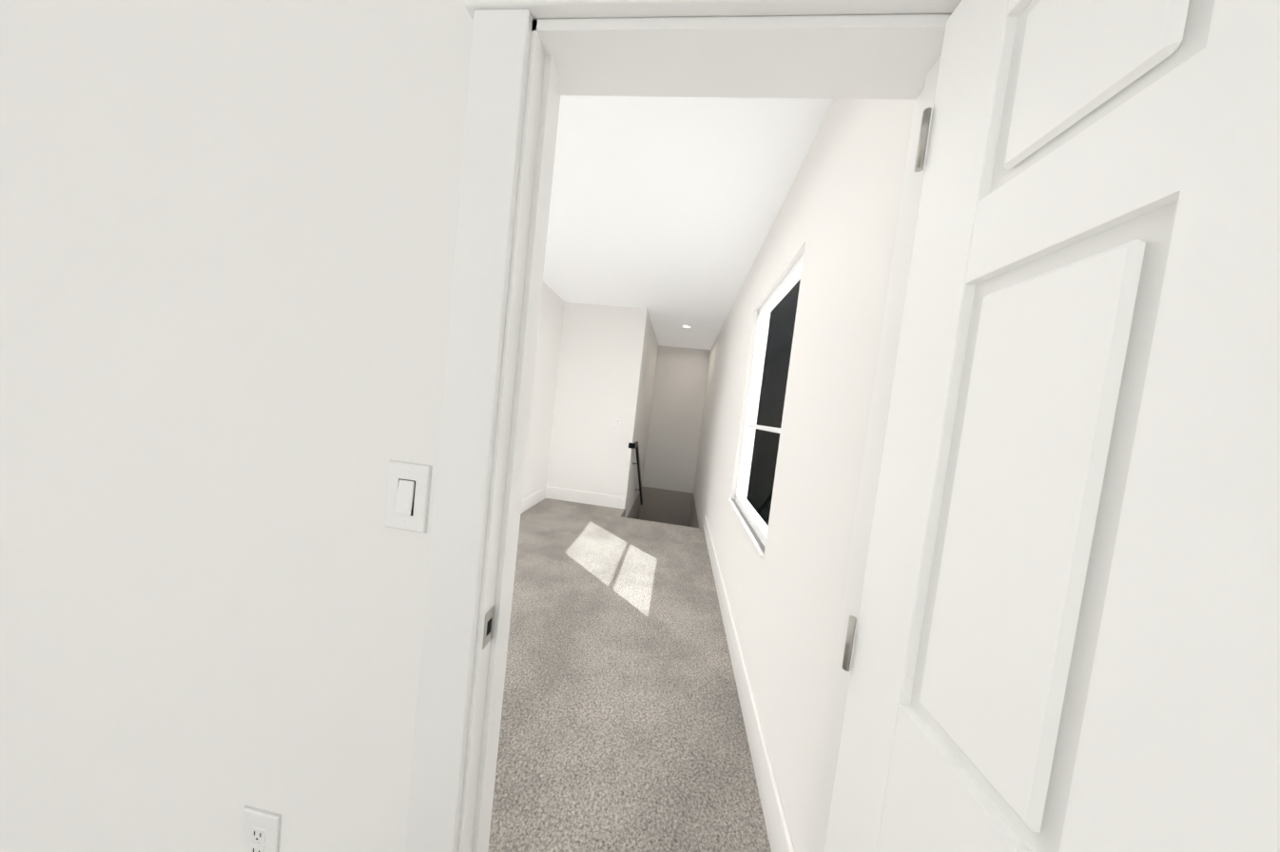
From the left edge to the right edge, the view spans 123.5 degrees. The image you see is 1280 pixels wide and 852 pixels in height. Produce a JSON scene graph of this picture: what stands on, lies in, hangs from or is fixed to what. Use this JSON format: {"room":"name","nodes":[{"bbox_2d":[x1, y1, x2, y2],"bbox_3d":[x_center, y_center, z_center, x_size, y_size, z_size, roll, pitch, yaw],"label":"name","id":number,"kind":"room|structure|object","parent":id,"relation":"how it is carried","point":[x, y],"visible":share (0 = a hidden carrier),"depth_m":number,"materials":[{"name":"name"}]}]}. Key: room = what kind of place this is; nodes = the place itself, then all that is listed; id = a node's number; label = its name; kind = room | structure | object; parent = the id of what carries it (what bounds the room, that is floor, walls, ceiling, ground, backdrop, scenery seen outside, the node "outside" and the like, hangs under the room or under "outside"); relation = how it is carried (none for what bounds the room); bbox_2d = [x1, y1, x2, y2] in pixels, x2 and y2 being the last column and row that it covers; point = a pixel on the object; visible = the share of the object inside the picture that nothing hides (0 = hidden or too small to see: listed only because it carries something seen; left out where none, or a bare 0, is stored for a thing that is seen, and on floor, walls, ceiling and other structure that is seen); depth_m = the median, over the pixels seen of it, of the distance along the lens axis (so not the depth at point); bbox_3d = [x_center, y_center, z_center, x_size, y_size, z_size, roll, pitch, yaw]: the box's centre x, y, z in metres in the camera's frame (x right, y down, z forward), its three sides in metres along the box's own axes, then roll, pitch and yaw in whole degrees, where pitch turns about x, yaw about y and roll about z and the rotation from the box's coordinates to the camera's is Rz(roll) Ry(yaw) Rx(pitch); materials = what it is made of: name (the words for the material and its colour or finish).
{"room":"bedroom","nodes":[
{"label":"bedroom","id":0,"kind":"room"},
{"bbox_2d":[0,0,951,851],"bbox_3d":[-1.137,-0.133,0.795,3.640,2.740,0.120,7,3,6],"label":"wall","id":1,"kind":"structure","parent":0,"point":[226,243],"depth_m":0.71,"materials":[{"name":"paint"}]},
{"bbox_2d":[241,804,281,851],"bbox_3d":[-0.808,0.882,0.730,0.089,0.133,0.009,7,3,6],"label":"outlet","id":2,"kind":"object","parent":1,"relation":"attached to","point":[261,830],"visible":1,"depth_m":0.73,"materials":[{"name":"white plastic"}]},
{"bbox_2d":[384,459,432,533],"bbox_3d":[-0.449,0.137,0.659,0.089,0.133,0.013,7,3,6],"label":"bedroom light switch","id":3,"kind":"object","parent":1,"relation":"attached to","point":[408,495],"visible":1,"depth_m":0.66,"materials":[{"name":"white plastic"}]},
{"bbox_2d":[405,0,961,851],"bbox_3d":[0.055,0.275,0.671,0.924,2.206,0.162,7,3,6],"label":"door frame","id":4,"kind":"structure","parent":1,"relation":"attached to","point":[525,70],"depth_m":0.63,"materials":[{"name":"white paint"}]},
{"bbox_2d":[482,605,495,649],"bbox_3d":[-0.300,0.399,0.683,0.002,0.070,0.032,7,3,6],"label":"strike plate","id":5,"kind":"object","parent":4,"relation":"attached to","point":[488,626],"visible":1,"depth_m":0.68,"materials":[{"name":"grey metal"}]},
{"bbox_2d":[823,0,1279,851],"bbox_3d":[0.352,0.397,0.229,0.156,2.012,0.709,7,3,6],"label":"bedroom door","id":6,"kind":"structure","parent":4,"relation":"attached to","point":[1067,631],"depth_m":0.30,"materials":[{"name":"white paint"}]},
{"bbox_2d":[522,281,563,499],"bbox_3d":[-1.456,-0.274,2.906,0.120,2.740,4.010,7,3,6],"label":"wall","id":7,"kind":"structure","parent":0,"point":[551,325],"depth_m":4.36,"materials":[{"name":"paint"}]},
{"bbox_2d":[520,485,546,513],"bbox_3d":[-1.537,1.006,2.902,0.015,0.183,3.890,7,3,6],"label":"baseboard","id":8,"kind":"structure","parent":7,"relation":"attached to","point":[537,496],"depth_m":4.39,"materials":[{"name":"white paint"}]},
{"bbox_2d":[548,301,647,509],"bbox_3d":[-0.614,-0.272,4.769,1.140,2.740,0.120,7,3,6],"label":"wall","id":9,"kind":"structure","parent":0,"point":[587,373],"depth_m":4.70,"materials":[{"name":"paint"}]},
{"bbox_2d":[546,485,625,509],"bbox_3d":[-0.743,1.002,4.762,1.100,0.183,0.015,7,3,6],"label":"baseboard","id":10,"kind":"structure","parent":9,"relation":"attached to","point":[566,494],"depth_m":4.75,"materials":[{"name":"white paint"}]},
{"bbox_2d":[613,417,620,427],"bbox_3d":[-0.316,-0.043,4.676,0.089,0.133,0.013,7,3,6],"label":"light switch","id":11,"kind":"object","parent":9,"relation":"attached to","point":[616,422],"visible":1,"depth_m":4.68,"materials":[{"name":"white plastic"}]},
{"bbox_2d":[487,498,771,851],"bbox_3d":[-0.467,1.261,2.850,2.440,0.118,4.010,7,3,6],"label":"floor","id":12,"kind":"structure","parent":0,"point":[622,727],"depth_m":1.63,"materials":[{"name":"carpet"}]},
{"bbox_2d":[623,311,659,519],"bbox_3d":[-0.089,0.641,5.815,0.120,4.540,2.990,7,3,6],"label":"wall","id":13,"kind":"structure","parent":0,"point":[650,354],"depth_m":5.73,"materials":[{"name":"paint"}]},
{"bbox_2d":[628,441,642,504],"bbox_3d":[-0.046,0.877,5.540,0.083,1.419,2.355,7,3,6],"label":"stair handrail","id":14,"kind":"object","parent":13,"relation":"attached to","point":[634,445],"visible":0.98,"depth_m":5.11,"materials":[{"name":"black metal"}]},
{"bbox_2d":[639,345,708,526],"bbox_3d":[0.661,0.657,7.176,1.050,4.540,0.120,7,3,6],"label":"wall","id":15,"kind":"structure","parent":0,"point":[678,407],"depth_m":7.09,"materials":[{"name":"paint"}]},
{"bbox_2d":[543,95,834,349],"bbox_3d":[-0.012,-1.595,3.951,2.440,0.100,6.510,7,3,6],"label":"ceiling","id":16,"kind":"structure","parent":0,"point":[664,211],"depth_m":2.16,"materials":[{"name":"white paint"}]},
{"bbox_2d":[688,307,732,528],"bbox_3d":[1.076,0.778,5.688,0.120,4.540,2.990,7,3,6],"label":"wall","id":17,"kind":"structure","parent":0,"point":[713,382],"depth_m":5.24,"materials":[{"name":"paint"}]},
{"bbox_2d":[706,98,914,851],"bbox_3d":[0.603,0.070,0.619,0.120,2.740,7.170,7,3,6],"label":"wall","id":18,"kind":"structure","parent":0,"point":[860,167],"depth_m":1.20,"materials":[{"name":"paint"}]},
{"bbox_2d":[703,516,794,851],"bbox_3d":[0.599,1.264,2.492,0.015,0.183,3.540,7,3,6],"label":"baseboard","id":19,"kind":"structure","parent":18,"relation":"attached to","point":[778,831],"depth_m":1.43,"materials":[{"name":"white paint"}]},
{"bbox_2d":[727,252,804,559],"bbox_3d":[0.765,-0.122,2.124,0.110,1.482,1.090,7,3,6],"label":"window","id":20,"kind":"structure","parent":18,"relation":"in","point":[759,525],"depth_m":2.36,"materials":[{"name":"black glass"}]}
]}

